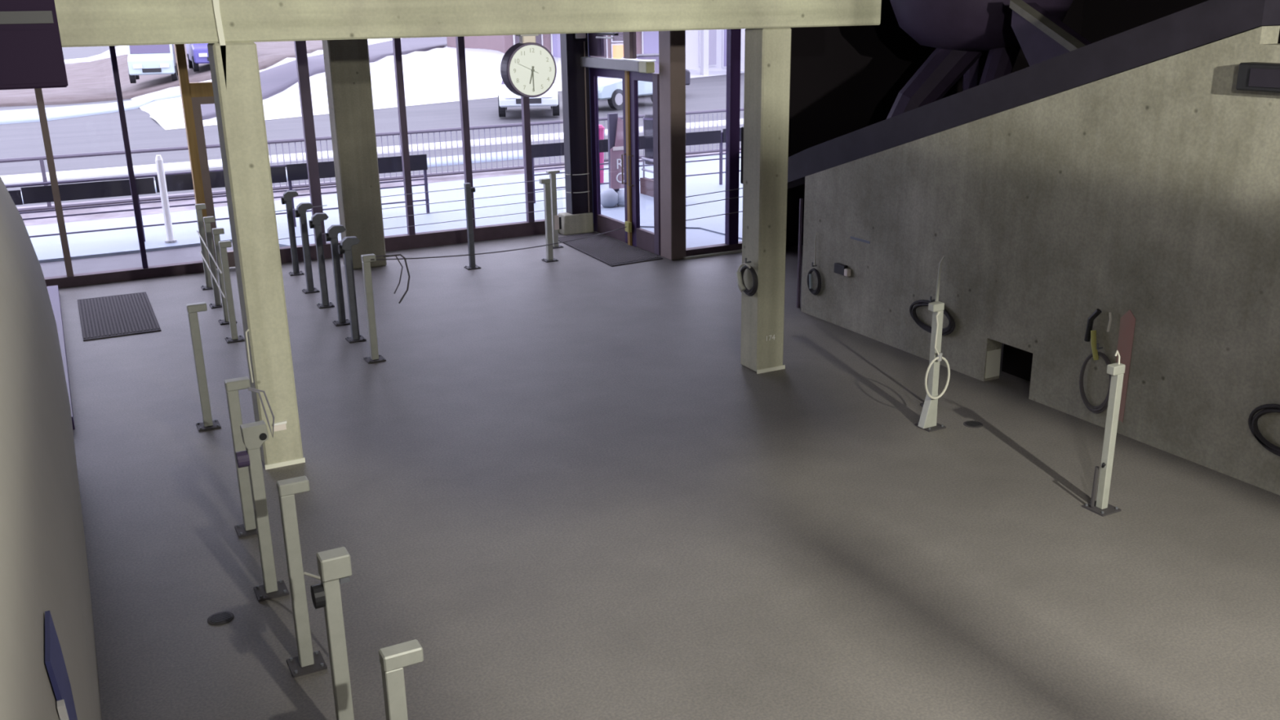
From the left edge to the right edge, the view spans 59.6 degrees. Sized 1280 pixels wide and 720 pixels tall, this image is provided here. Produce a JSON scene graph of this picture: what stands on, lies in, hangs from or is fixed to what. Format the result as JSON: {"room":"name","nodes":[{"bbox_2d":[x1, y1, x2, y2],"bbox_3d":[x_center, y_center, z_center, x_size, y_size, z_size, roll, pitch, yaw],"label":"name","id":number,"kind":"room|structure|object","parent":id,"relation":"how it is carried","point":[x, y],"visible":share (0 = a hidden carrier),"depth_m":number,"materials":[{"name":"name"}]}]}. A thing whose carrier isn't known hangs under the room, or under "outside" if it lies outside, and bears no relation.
{"room":"transit interior","nodes":[
{"label":"transit interior","id":0,"kind":"room"},
{"bbox_2d":[0,176,102,719],"bbox_3d":[-2.418,0.846,3.397,1.275,2.800,11.550,-10,20,-26],"label":"wall","id":1,"kind":"structure","parent":0,"point":[43,560],"depth_m":3.90,"materials":[{"name":"concrete"}]},
{"bbox_2d":[44,610,77,719],"bbox_3d":[-1.492,0.921,2.908,0.048,0.327,0.563,-10,20,-26],"label":"board","id":2,"kind":"object","parent":1,"relation":"attached to","point":[55,663],"visible":1,"depth_m":2.92,"materials":[{"name":"blue plastic"}]},
{"bbox_2d":[127,44,177,83],"bbox_3d":[-20.335,-12.575,46.631,1.790,1.795,4.420,-7,19,-19],"label":"van","id":3,"kind":"object","parent":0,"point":[142,60],"visible":0.87,"depth_m":45.05,"materials":[{"name":"silver metal"}]},
{"bbox_2d":[142,67,161,72],"bbox_3d":[-19.556,-11.604,44.785,0.700,0.150,0.030,-7,19,-19],"label":"grille","id":4,"kind":"object","parent":3,"relation":"attached to","point":[144,69],"depth_m":44.78,"materials":[{"name":"black plastic"}]},
{"bbox_2d":[57,231,1279,719],"bbox_3d":[1.431,0.987,7.719,19.000,0.200,19.220,-10,20,-26],"label":"floor","id":5,"kind":"structure","parent":0,"point":[567,481],"depth_m":7.18,"materials":[{"name":"concrete"}]},
{"bbox_2d":[46,284,75,430],"bbox_3d":[-6.010,-0.122,11.054,0.580,0.110,5.150,-10,20,-26],"label":"plinth","id":6,"kind":"object","parent":5,"relation":"on","point":[53,291],"visible":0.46,"depth_m":11.56,"materials":[{"name":"purple"}]},
{"bbox_2d":[77,292,160,341],"bbox_3d":[-5.804,-0.507,12.407,0.750,0.018,1.910,-10,20,-26],"label":"doormat","id":7,"kind":"object","parent":5,"relation":"on","point":[133,313],"visible":1,"depth_m":12.29,"materials":[{"name":"grey"}]},
{"bbox_2d":[186,302,221,431],"bbox_3d":[-3.487,0.049,8.892,0.193,1.020,0.170,-10,20,-26],"label":"post","id":8,"kind":"object","parent":5,"relation":"on","point":[193,308],"visible":1,"depth_m":8.86,"materials":[{"name":"metal"}]},
{"bbox_2d":[195,203,213,290],"bbox_3d":[-5.232,-1.360,13.408,0.170,1.020,0.170,-10,20,-26],"label":"post","id":9,"kind":"object","parent":5,"relation":"on","point":[198,207],"visible":0.77,"depth_m":13.38,"materials":[{"name":"metal"}]},
{"bbox_2d":[203,216,222,308],"bbox_3d":[-4.809,-1.101,12.574,0.170,1.020,0.170,-10,20,-26],"label":"post","id":10,"kind":"object","parent":5,"relation":"on","point":[207,220],"visible":0.76,"depth_m":12.54,"materials":[{"name":"metal"}]},
{"bbox_2d":[207,611,234,625],"bbox_3d":[-2.318,1.425,6.178,0.140,0.009,0.140,-10,20,-26],"label":"floor drain","id":11,"kind":"object","parent":5,"relation":"on","point":[223,617],"visible":1,"depth_m":6.17,"materials":[{"name":"grey metal"}]},
{"bbox_2d":[212,227,236,324],"bbox_3d":[-4.456,-0.895,11.909,0.170,1.020,0.170,-10,20,-26],"label":"post","id":12,"kind":"object","parent":5,"relation":"on","point":[216,232],"visible":0.71,"depth_m":11.87,"materials":[{"name":"metal"}]},
{"bbox_2d":[218,240,244,342],"bbox_3d":[-4.139,-0.690,11.249,0.170,1.020,0.170,-10,20,-26],"label":"post","id":13,"kind":"object","parent":5,"relation":"on","point":[223,245],"visible":1,"depth_m":11.23,"materials":[{"name":"metal"}]},
{"bbox_2d":[196,230,222,274],"bbox_3d":[-4.728,-1.199,12.251,0.016,0.014,2.551,-9,19,-24],"label":"lane rope","id":14,"kind":"object","parent":13,"relation":"attached to","point":[217,266],"visible":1,"depth_m":12.11,"materials":[{"name":"grey"}]},
{"bbox_2d":[199,251,226,298],"bbox_3d":[-4.724,-0.961,12.327,0.016,0.014,2.551,-9,19,-24],"label":"lane rope","id":15,"kind":"object","parent":13,"relation":"attached to","point":[221,291],"visible":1,"depth_m":12.16,"materials":[{"name":"grey"}]},
{"bbox_2d":[224,376,274,537],"bbox_3d":[-2.464,0.601,7.107,0.310,1.020,0.170,-10,20,-26],"label":"post","id":16,"kind":"object","parent":5,"relation":"on","point":[232,386],"visible":0.8,"depth_m":7.03,"materials":[{"name":"metal"}]},
{"bbox_2d":[207,42,305,470],"bbox_3d":[-2.700,-0.687,7.904,0.287,3.000,0.297,-10,20,-26],"label":"column","id":17,"kind":"structure","parent":5,"relation":"on","point":[238,103],"depth_m":7.74,"materials":[{"name":"concrete"}]},
{"bbox_2d":[244,328,253,382],"bbox_3d":[-2.757,-0.026,7.898,0.020,0.386,0.057,1,18,4],"label":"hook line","id":18,"kind":"object","parent":17,"relation":"attached to","point":[247,330],"visible":1,"depth_m":7.87,"materials":[{"name":"grey metal"}]},
{"bbox_2d":[273,420,286,431],"bbox_3d":[-2.620,0.483,8.137,0.100,0.070,0.020,-10,20,-26],"label":"sticker","id":19,"kind":"object","parent":17,"relation":"attached to","point":[281,425],"visible":0.82,"depth_m":8.14,"materials":[{"name":"beige"}]},
{"bbox_2d":[235,420,288,601],"bbox_3d":[-2.138,0.846,6.298,0.175,1.035,0.170,-10,20,-26],"label":"post","id":20,"kind":"object","parent":5,"relation":"on","point":[254,434],"visible":1,"depth_m":6.26,"materials":[{"name":"metal"}]},
{"bbox_2d":[280,190,304,275],"bbox_3d":[-4.356,-1.599,14.061,0.207,1.055,0.170,-8,19,-22],"label":"post","id":21,"kind":"object","parent":5,"relation":"on","point":[288,195],"visible":1,"depth_m":14.01,"materials":[{"name":"metal"}]},
{"bbox_2d":[276,475,327,678],"bbox_3d":[-1.643,1.094,5.517,0.242,1.020,0.342,-10,20,-26],"label":"post","id":22,"kind":"object","parent":5,"relation":"on","point":[307,661],"visible":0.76,"depth_m":5.55,"materials":[{"name":"metal"}]},
{"bbox_2d":[294,202,319,293],"bbox_3d":[-3.914,-1.323,13.173,0.207,1.055,0.170,-10,20,-27],"label":"post","id":23,"kind":"object","parent":5,"relation":"on","point":[300,211],"visible":1,"depth_m":13.12,"materials":[{"name":"metal"}]},
{"bbox_2d":[308,212,334,308],"bbox_3d":[-3.547,-1.116,12.503,0.207,1.055,0.170,-9,19,-23],"label":"post","id":24,"kind":"object","parent":5,"relation":"on","point":[316,219],"visible":1,"depth_m":12.45,"materials":[{"name":"metal"}]},
{"bbox_2d":[310,546,354,719],"bbox_3d":[-1.299,1.304,4.826,0.170,1.030,0.170,-10,20,-26],"label":"post","id":25,"kind":"object","parent":5,"relation":"on","point":[334,566],"visible":1,"depth_m":4.72,"materials":[{"name":"metal"}]},
{"bbox_2d":[324,224,350,326],"bbox_3d":[-3.171,-0.897,11.797,0.207,1.055,0.170,-9,19,-24],"label":"post","id":26,"kind":"object","parent":5,"relation":"on","point":[331,236],"visible":0.98,"depth_m":11.75,"materials":[{"name":"metal"}]},
{"bbox_2d":[337,235,366,342],"bbox_3d":[-2.873,-0.709,11.192,0.207,1.055,0.170,-10,20,-26],"label":"post","id":27,"kind":"object","parent":5,"relation":"on","point":[346,243],"visible":1,"depth_m":11.14,"materials":[{"name":"metal"}]},
{"bbox_2d":[322,39,386,269],"bbox_3d":[-3.622,-3.283,13.967,0.490,4.300,0.320,-10,20,-26],"label":"column","id":28,"kind":"structure","parent":5,"relation":"on","point":[346,62],"depth_m":14.01,"materials":[{"name":"concrete"}]},
{"bbox_2d":[360,253,409,363],"bbox_3d":[-2.390,-0.513,10.609,0.513,1.020,0.173,-10,20,-26],"label":"post","id":29,"kind":"object","parent":5,"relation":"on","point":[375,357],"visible":1,"depth_m":10.53,"materials":[{"name":"metal"}]},
{"bbox_2d":[370,226,626,260],"bbox_3d":[-1.340,-1.384,12.911,0.012,0.725,5.638,7,19,23],"label":"rope","id":30,"kind":"object","parent":29,"relation":"attached to","point":[624,227],"visible":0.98,"depth_m":12.28,"materials":[{"name":"grey"}]},
{"bbox_2d":[378,639,423,719],"bbox_3d":[-0.871,1.520,4.141,0.193,1.020,0.170,-10,20,-26],"label":"post","id":31,"kind":"object","parent":5,"relation":"on","point":[393,659],"visible":1,"depth_m":3.99,"materials":[{"name":"metal"}]},
{"bbox_2d":[463,182,480,270],"bbox_3d":[-2.161,-1.704,14.229,0.175,1.090,0.170,-10,20,-26],"label":"post","id":32,"kind":"object","parent":5,"relation":"on","point":[468,189],"visible":1,"depth_m":14.20,"materials":[{"name":"metal"}]},
{"bbox_2d":[538,177,558,262],"bbox_3d":[-1.198,-1.825,14.578,0.176,1.080,0.170,-10,20,-26],"label":"post","id":33,"kind":"object","parent":5,"relation":"on","point":[546,181],"visible":1,"depth_m":14.55,"materials":[{"name":"metal"}]},
{"bbox_2d":[546,169,563,248],"bbox_3d":[-1.183,-2.078,15.406,0.175,1.060,0.170,-10,20,-26],"label":"post","id":34,"kind":"object","parent":5,"relation":"on","point":[556,220],"visible":0.81,"depth_m":15.38,"materials":[{"name":"metal"}]},
{"bbox_2d":[557,32,593,235],"bbox_3d":[-0.963,-3.896,15.932,0.529,4.200,0.260,-10,20,-26],"label":"steel column","id":35,"kind":"structure","parent":5,"relation":"on","point":[578,218],"depth_m":16.09,"materials":[{"name":"black"}]},
{"bbox_2d":[381,177,564,197],"bbox_3d":[-2.385,-2.421,15.704,2.920,0.049,0.010,-10,20,-26],"label":"wire","id":36,"kind":"object","parent":35,"relation":"attached to","point":[564,177],"visible":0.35,"depth_m":15.63,"materials":[{"name":"grey"}]},
{"bbox_2d":[382,188,565,208],"bbox_3d":[-2.383,-2.264,15.754,2.920,0.049,0.010,-10,20,-26],"label":"wire","id":37,"kind":"object","parent":35,"relation":"attached to","point":[562,188],"visible":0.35,"depth_m":15.69,"materials":[{"name":"grey"}]},
{"bbox_2d":[382,197,565,218],"bbox_3d":[-2.381,-2.139,15.793,2.920,0.049,0.010,-10,20,-26],"label":"wire","id":38,"kind":"object","parent":35,"relation":"attached to","point":[562,197],"visible":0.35,"depth_m":15.74,"materials":[{"name":"grey"}]},
{"bbox_2d":[383,207,566,229],"bbox_3d":[-2.379,-1.997,15.838,2.920,0.049,0.010,-10,20,-26],"label":"wire","id":39,"kind":"object","parent":35,"relation":"attached to","point":[566,207],"visible":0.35,"depth_m":15.78,"materials":[{"name":"grey"}]},
{"bbox_2d":[558,231,662,266],"bbox_3d":[-0.510,-1.544,15.414,0.780,0.018,2.130,-10,20,-26],"label":"doormat","id":40,"kind":"object","parent":5,"relation":"on","point":[612,252],"visible":0.98,"depth_m":15.25,"materials":[{"name":"grey"}]},
{"bbox_2d":[740,27,791,373],"bbox_3d":[1.103,-1.366,9.856,0.302,3.000,0.307,-10,20,-26],"label":"column","id":41,"kind":"structure","parent":5,"relation":"on","point":[767,51],"depth_m":9.71,"materials":[{"name":"concrete"}]},
{"bbox_2d":[736,257,758,296],"bbox_3d":[0.938,-0.734,9.915,0.104,0.346,0.281,-10,20,-26],"label":"coil","id":42,"kind":"object","parent":41,"relation":"hanging from","point":[740,275],"visible":1,"depth_m":9.93,"materials":[{"name":"grey rubber"}]},
{"bbox_2d":[764,333,775,342],"bbox_3d":[1.178,-0.198,10.088,0.110,0.070,0.005,-10,20,-26],"label":"number tag","id":43,"kind":"object","parent":41,"relation":"attached to","point":[769,338],"visible":1,"depth_m":10.08,"materials":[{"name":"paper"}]},
{"bbox_2d":[796,198,803,307],"bbox_3d":[1.732,-1.149,12.115,0.035,1.200,0.040,-10,20,-26],"label":"pole","id":44,"kind":"object","parent":5,"relation":"on","point":[801,200],"visible":1,"depth_m":12.10,"materials":[{"name":"brown metal"}]},
{"bbox_2d":[914,301,946,431],"bbox_3d":[2.271,0.045,8.644,0.184,1.010,0.170,-10,20,-26],"label":"post","id":45,"kind":"object","parent":5,"relation":"on","point":[928,418],"visible":0.97,"depth_m":8.66,"materials":[{"name":"metal"}]},
{"bbox_2d":[924,311,950,399],"bbox_3d":[2.286,-0.035,8.545,0.245,0.705,0.036,-10,20,-26],"label":"loop","id":46,"kind":"object","parent":45,"relation":"hanging from","point":[939,357],"visible":1,"depth_m":8.54,"materials":[{"name":"white plastic"}]},
{"bbox_2d":[920,255,944,407],"bbox_3d":[2.387,-0.222,9.062,0.140,1.263,0.140,-10,20,-26],"label":"rod","id":47,"kind":"object","parent":5,"relation":"on","point":[937,292],"visible":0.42,"depth_m":8.93,"materials":[{"name":"metal"}]},
{"bbox_2d":[963,420,982,427],"bbox_3d":[2.631,0.506,8.831,0.150,0.009,0.150,-10,20,-26],"label":"floor drain","id":48,"kind":"object","parent":5,"relation":"on","point":[971,424],"visible":1,"depth_m":8.82,"materials":[{"name":"grey metal"}]},
{"bbox_2d":[886,0,1073,119],"bbox_3d":[3.758,-2.732,12.753,2.111,3.829,2.068,-10,20,-26],"label":"machine","id":49,"kind":"object","parent":5,"relation":"on","point":[976,40],"visible":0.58,"depth_m":12.00,"materials":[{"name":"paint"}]},
{"bbox_2d":[1009,0,1091,66],"bbox_3d":[3.969,-1.881,11.024,0.330,3.190,0.900,-10,20,-26],"label":"machine arm","id":50,"kind":"object","parent":5,"relation":"on","point":[1041,36],"visible":0.29,"depth_m":10.67,"materials":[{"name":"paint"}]},
{"bbox_2d":[1081,350,1125,516],"bbox_3d":[3.021,0.456,7.174,0.170,1.096,0.170,-10,20,-26],"label":"post","id":51,"kind":"object","parent":5,"relation":"on","point":[1100,507],"visible":1,"depth_m":7.19,"materials":[{"name":"metal"}]},
{"bbox_2d":[786,0,1084,247],"bbox_3d":[4.057,-3.998,15.847,5.700,4.300,0.250,-10,20,-26],"label":"wall","id":52,"kind":"structure","parent":0,"point":[844,80],"depth_m":15.12,"materials":[{"name":"black paint"}]},
{"bbox_2d":[800,26,1279,495],"bbox_3d":[4.356,-0.603,7.283,0.395,3.010,10.600,-10,20,-26],"label":"wall","id":53,"kind":"structure","parent":0,"point":[1148,196],"depth_m":8.45,"materials":[{"name":"concrete"}]},
{"bbox_2d":[807,231,821,295],"bbox_3d":[1.822,-1.007,11.715,0.076,0.675,0.226,-10,20,-26],"label":"coil","id":54,"kind":"object","parent":53,"relation":"attached to","point":[817,291],"visible":1,"depth_m":11.73,"materials":[{"name":"grey rubber"}]},
{"bbox_2d":[834,262,850,276],"bbox_3d":[2.067,-0.916,11.297,0.055,0.112,0.259,-10,20,-26],"label":"wall socket","id":55,"kind":"object","parent":53,"relation":"attached to","point":[840,268],"visible":1,"depth_m":11.29,"materials":[{"name":"black plastic"}]},
{"bbox_2d":[909,296,955,335],"bbox_3d":[2.669,-0.411,10.230,0.059,0.352,0.590,-10,20,-26],"label":"coil","id":56,"kind":"object","parent":53,"relation":"attached to","point":[948,330],"visible":0.75,"depth_m":10.28,"materials":[{"name":"grey rubber"}]},
{"bbox_2d":[787,0,1279,188],"bbox_3d":[2.839,-2.175,9.841,0.380,2.100,5.640,-10,20,-26],"label":"guide","id":57,"kind":"object","parent":53,"relation":"attached to","point":[1210,21],"visible":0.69,"depth_m":8.65,"materials":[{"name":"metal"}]},
{"bbox_2d":[1079,308,1111,413],"bbox_3d":[3.533,0.021,8.622,0.070,0.833,0.320,-10,20,-26],"label":"coil","id":58,"kind":"object","parent":53,"relation":"attached to","point":[1090,335],"visible":0.85,"depth_m":8.62,"materials":[{"name":"grey"}]},
{"bbox_2d":[1235,62,1279,93],"bbox_3d":[4.095,-1.708,6.809,0.155,0.170,0.920,-10,20,-26],"label":"housing","id":59,"kind":"object","parent":53,"relation":"attached to","point":[1251,76],"visible":1,"depth_m":7.03,"materials":[{"name":"black plastic"}]},
{"bbox_2d":[1248,404,1279,456],"bbox_3d":[4.237,0.450,7.362,0.059,0.402,0.490,-10,20,-26],"label":"coil","id":60,"kind":"object","parent":53,"relation":"attached to","point":[1268,408],"visible":1,"depth_m":7.49,"materials":[{"name":"grey rubber"}]},
{"bbox_2d":[1080,0,1279,43],"bbox_3d":[10.486,-2.294,10.179,0.200,4.300,16.700,-10,20,-26],"label":"wall","id":61,"kind":"structure","parent":0,"point":[1101,20],"depth_m":16.16,"materials":[{"name":"black paint"}]},
{"bbox_3d":[1.370,-3.298,6.348,19.400,0.200,19.600,-10,20,-26],"label":"ceiling","id":62,"kind":"structure","parent":0,"visible":0},
{"bbox_2d":[0,0,67,89],"bbox_3d":[-2.749,-1.648,3.955,1.100,1.375,0.132,-10,20,-26],"label":"display","id":63,"kind":"object","parent":62,"relation":"hanging from","point":[32,56],"visible":1,"depth_m":4.26,"materials":[{"name":"black"}]},
{"bbox_2d":[53,0,881,84],"bbox_3d":[-3.086,-2.564,7.225,11.450,1.600,0.465,-10,20,-26],"label":"beam","id":64,"kind":"structure","parent":62,"relation":"attached to","point":[81,23],"depth_m":7.83,"materials":[{"name":"concrete"}]},
{"bbox_2d":[500,34,556,97],"bbox_3d":[-0.833,-2.203,8.376,0.400,0.457,0.166,-10,20,-26],"label":"wall clock","id":65,"kind":"object","parent":64,"relation":"hanging from","point":[528,68],"visible":1,"depth_m":8.32,"materials":[{"name":"white"}]},
{"bbox_3d":[-6.137,-5.143,13.005,12.100,0.100,0.200,-10,20,-26],"label":"lintel","id":66,"kind":"object","parent":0,"visible":0},
{"bbox_2d":[34,35,545,288],"bbox_3d":[-6.127,-3.073,13.592,12.000,4.200,0.140,-10,20,-26],"label":"window","id":67,"kind":"structure","parent":66,"relation":"attached to","point":[411,240],"depth_m":14.85,"materials":[{"name":"brown metal"}]},
{"bbox_2d":[173,44,235,268],"bbox_3d":[-5.247,-3.214,13.994,0.885,4.200,0.182,-10,20,-26],"label":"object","id":68,"kind":"structure","parent":67,"relation":"attached to","point":[193,95],"depth_m":13.92,"materials":[{"name":"brown wood"}]},
{"bbox_3d":[-0.242,-5.715,14.524,0.150,0.100,2.400,-10,20,-26],"label":"lintel","id":69,"kind":"object","parent":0,"visible":0},
{"bbox_2d":[588,30,685,260],"bbox_3d":[-0.131,-3.651,15.123,0.260,4.200,2.570,-10,20,-26],"label":"door frame","id":70,"kind":"structure","parent":69,"relation":"attached to","point":[672,44],"depth_m":14.36,"materials":[{"name":"brown metal"}]},
{"bbox_2d":[595,32,618,39],"bbox_3d":[-0.455,-4.410,15.166,0.083,0.096,0.560,-10,20,-26],"label":"lamp","id":71,"kind":"object","parent":70,"relation":"attached to","point":[597,33],"visible":0.7,"depth_m":15.09,"materials":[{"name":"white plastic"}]},
{"bbox_2d":[589,67,627,243],"bbox_3d":[-0.437,-2.890,15.764,0.132,2.350,1.160,-10,20,-26],"label":"door","id":72,"kind":"structure","parent":70,"relation":"attached to","point":[602,223],"depth_m":16.00,"materials":[{"name":"purple"}]},
{"bbox_2d":[580,56,654,73],"bbox_3d":[-0.379,-3.989,15.066,0.125,0.145,2.220,-10,20,-26],"label":"housing","id":73,"kind":"object","parent":70,"relation":"attached to","point":[641,66],"visible":0.84,"depth_m":14.77,"materials":[{"name":"beige"}]},
{"bbox_2d":[625,221,631,232],"bbox_3d":[-0.161,-1.845,15.482,0.050,0.140,0.120,-10,20,-26],"label":"hook","id":74,"kind":"object","parent":70,"relation":"attached to","point":[628,224],"visible":1,"depth_m":15.44,"materials":[{"name":"yellow"}]},
{"bbox_2d":[627,71,660,255],"bbox_3d":[0.050,-2.615,14.876,0.132,2.350,0.780,-10,20,-26],"label":"door","id":75,"kind":"structure","parent":70,"relation":"attached to","point":[644,239],"depth_m":14.91,"materials":[{"name":"brown metal"}]},
{"bbox_3d":[0.893,-5.467,13.687,1.350,0.100,0.200,-10,20,-26],"label":"lintel","id":76,"kind":"object","parent":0,"visible":0},
{"bbox_2d":[684,28,742,259],"bbox_3d":[1.028,-3.427,14.363,1.140,4.200,0.170,-10,20,-26],"label":"window","id":77,"kind":"structure","parent":76,"relation":"attached to","point":[731,245],"depth_m":14.68,"materials":[{"name":"paint"}]},
{"bbox_2d":[740,126,743,183],"bbox_3d":[1.440,-2.694,14.711,0.210,0.740,0.106,-10,20,-26],"label":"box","id":78,"kind":"object","parent":77,"relation":"attached to","point":[742,127],"visible":0.19,"depth_m":14.67,"materials":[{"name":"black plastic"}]},
{"label":"outside","id":79,"kind":"structure","parent":0,"visible":0},
{"bbox_2d":[40,242,281,277],"bbox_3d":[4.882,-3.201,20.959,52.000,0.300,2.180,-10,20,-26],"label":"apron","id":80,"kind":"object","parent":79,"point":[190,254],"depth_m":15.17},
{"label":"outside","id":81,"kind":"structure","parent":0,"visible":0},
{"bbox_2d":[0,40,323,106],"bbox_3d":[-29.751,-15.419,57.026,42.000,2.301,39.800,-10,20,-26],"label":"snow bank","id":82,"kind":"object","parent":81,"point":[93,81],"visible":0.34,"depth_m":47.98,"materials":[{"name":"snow"}]},
{"bbox_2d":[186,43,209,71],"bbox_3d":[-18.496,-13.488,48.302,1.890,1.795,4.620,-9,19,-23],"label":"van","id":83,"kind":"object","parent":82,"relation":"on","point":[197,53],"visible":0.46,"depth_m":46.38,"materials":[{"name":"blue paint"}]},
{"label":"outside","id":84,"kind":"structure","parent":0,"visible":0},
{"bbox_2d":[0,45,744,207],"bbox_3d":[-24.292,-20.316,76.229,150.000,0.300,117.800,-10,20,-26],"label":"road","id":85,"kind":"structure","parent":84,"point":[96,133],"depth_m":30.93,"materials":[{"name":"asphalt"}]},
{"bbox_2d":[497,80,559,117],"bbox_3d":[-3.504,-8.487,35.028,1.840,1.445,4.120,-3,18,-5],"label":"parked car","id":86,"kind":"object","parent":85,"relation":"on","point":[506,98],"visible":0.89,"depth_m":33.20,"materials":[{"name":"grey paint"}]},
{"bbox_2d":[515,97,541,103],"bbox_3d":[-3.300,-7.681,33.149,0.750,0.150,0.030,-3,18,-5],"label":"grille","id":87,"kind":"object","parent":86,"relation":"attached to","point":[532,100],"depth_m":33.14,"materials":[{"name":"black plastic"}]},
{"bbox_2d":[446,31,658,58],"bbox_3d":[-3.866,-16.107,53.988,9.200,4.500,9.200,-10,20,-26],"label":"building","id":88,"kind":"structure","parent":85,"relation":"on","point":[647,42],"depth_m":51.50,"materials":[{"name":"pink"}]},
{"bbox_2d":[597,58,658,109],"bbox_3d":[-0.688,-9.146,36.965,1.840,1.445,3.620,15,23,40],"label":"parked car","id":89,"kind":"object","parent":85,"relation":"on","point":[611,89],"visible":0.31,"depth_m":35.79,"materials":[{"name":"silver metal"}]},
{"bbox_2d":[621,53,690,84],"bbox_3d":[-0.235,-10.457,41.067,3.820,1.445,1.840,-8,19,-22],"label":"parked car","id":90,"kind":"object","parent":85,"relation":"on","point":[654,55],"visible":0.06,"depth_m":40.54,"materials":[{"name":"grey paint"}]},
{"bbox_2d":[685,28,745,75],"bbox_3d":[4.660,-17.841,57.712,10.300,5.300,9.900,-10,20,-26],"label":"building","id":91,"kind":"structure","parent":85,"relation":"on","point":[705,50],"depth_m":53.74,"materials":[{"name":"grey"}]},
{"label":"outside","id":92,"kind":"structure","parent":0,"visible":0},
{"bbox_2d":[102,38,744,129],"bbox_3d":[-13.449,-18.379,65.260,33.000,2.398,62.520,-10,20,-26],"label":"snow bank","id":93,"kind":"object","parent":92,"point":[431,76],"visible":0.07,"depth_m":42.45,"materials":[{"name":"snow"}]},
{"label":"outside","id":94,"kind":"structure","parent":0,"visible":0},
{"bbox_2d":[0,88,181,124],"bbox_3d":[-23.521,-7.510,34.468,5.806,0.715,21.370,16,24,42],"label":"snow strip","id":95,"kind":"object","parent":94,"point":[28,115],"visible":0.65,"depth_m":38.30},
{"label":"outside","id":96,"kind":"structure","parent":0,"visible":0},
{"bbox_2d":[64,48,127,64],"bbox_3d":[-39.230,-17.546,65.174,21.000,1.695,16.100,-10,20,-26],"label":"snow strip","id":97,"kind":"object","parent":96,"point":[122,51],"visible":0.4,"depth_m":69.30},
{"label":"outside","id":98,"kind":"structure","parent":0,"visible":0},
{"bbox_2d":[20,150,552,203],"bbox_3d":[-10.931,-3.111,21.021,40.063,0.110,1.749,-11,20,-28],"label":"snow strip","id":99,"kind":"object","parent":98,"point":[515,152],"visible":0.03,"depth_m":24.72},
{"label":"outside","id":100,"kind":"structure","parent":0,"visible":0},
{"bbox_2d":[0,118,743,184],"bbox_3d":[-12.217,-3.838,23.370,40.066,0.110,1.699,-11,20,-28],"label":"railing","id":101,"kind":"object","parent":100,"point":[184,166],"visible":0.39,"depth_m":24.93,"materials":[{"name":"metal"}]},
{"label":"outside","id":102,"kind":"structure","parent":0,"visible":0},
{"bbox_2d":[25,153,742,262],"bbox_3d":[4.446,-3.486,21.743,52.000,0.300,8.100,-10,20,-26],"label":"sidewalk","id":103,"kind":"structure","parent":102,"point":[117,242],"depth_m":17.95,"materials":[{"name":"concrete"}]},
{"bbox_2d":[155,155,176,243],"bbox_3d":[-6.802,-2.302,16.001,0.160,1.250,0.160,-10,20,-26],"label":"bollard","id":104,"kind":"object","parent":103,"relation":"on","point":[159,162],"visible":1,"depth_m":15.97,"materials":[{"name":"white metal"}]},
{"bbox_2d":[4,154,429,241],"bbox_3d":[-7.974,-2.037,15.745,10.300,0.975,0.065,-10,20,-26],"label":"terrace railing","id":105,"kind":"object","parent":103,"relation":"on","point":[177,181],"visible":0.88,"depth_m":16.15,"materials":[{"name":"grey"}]},
{"bbox_2d":[598,124,604,182],"bbox_3d":[-0.785,-3.797,20.728,0.280,1.100,0.280,-10,20,-26],"label":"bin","id":106,"kind":"object","parent":103,"relation":"on","point":[602,128],"visible":0.38,"depth_m":20.66,"materials":[{"name":"pink plastic"}]},
{"bbox_2d":[600,113,624,208],"bbox_3d":[-0.389,-3.272,18.331,0.620,1.500,0.360,-10,20,-26],"label":"banner stand","id":107,"kind":"object","parent":103,"relation":"on","point":[612,196],"visible":0.77,"depth_m":18.33,"materials":[{"name":"grey"}]},
{"bbox_2d":[531,127,741,203],"bbox_3d":[1.455,-3.691,20.403,7.410,1.030,0.065,-10,20,-26],"label":"terrace railing","id":108,"kind":"object","parent":103,"relation":"on","point":[551,149],"visible":0.28,"depth_m":19.62,"materials":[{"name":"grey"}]},
{"bbox_2d":[640,157,653,196],"bbox_3d":[0.370,-3.062,19.107,0.100,0.649,1.400,-10,20,-26],"label":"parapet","id":109,"kind":"object","parent":103,"relation":"on","point":[646,184],"visible":0.41,"depth_m":19.51,"materials":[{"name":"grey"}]},
{"bbox_2d":[643,114,653,164],"bbox_3d":[0.238,-4.590,23.289,0.340,1.030,0.332,-10,20,-26],"label":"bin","id":110,"kind":"object","parent":103,"relation":"on","point":[648,118],"visible":0.49,"depth_m":23.11,"materials":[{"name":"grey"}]},
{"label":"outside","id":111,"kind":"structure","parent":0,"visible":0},
{"bbox_2d":[200,36,447,119],"bbox_3d":[-12.175,-14.523,54.105,5.564,1.799,42.180,1,18,6],"label":"road","id":112,"kind":"structure","parent":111,"point":[273,81],"depth_m":41.44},
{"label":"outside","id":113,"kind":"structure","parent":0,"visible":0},
{"bbox_2d":[17,150,741,226],"bbox_3d":[1.656,-4.062,23.757,55.000,0.300,3.600,-10,20,-26],"label":"verge","id":114,"kind":"structure","parent":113,"point":[518,171],"depth_m":19.55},
{"bbox_2d":[0,107,743,212],"bbox_3d":[-5.461,-3.797,21.119,26.000,1.000,0.070,-10,20,-26],"label":"picket fence","id":115,"kind":"object","parent":114,"relation":"on","point":[41,158],"visible":0.37,"depth_m":21.51,"materials":[{"name":"grey"}]},
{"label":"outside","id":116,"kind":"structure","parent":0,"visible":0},
{"bbox_2d":[640,226,742,248],"bbox_3d":[0.457,-1.709,16.413,1.480,0.300,2.750,-10,20,-26],"label":"snow","id":117,"kind":"object","parent":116,"point":[695,237],"visible":0.07,"depth_m":16.02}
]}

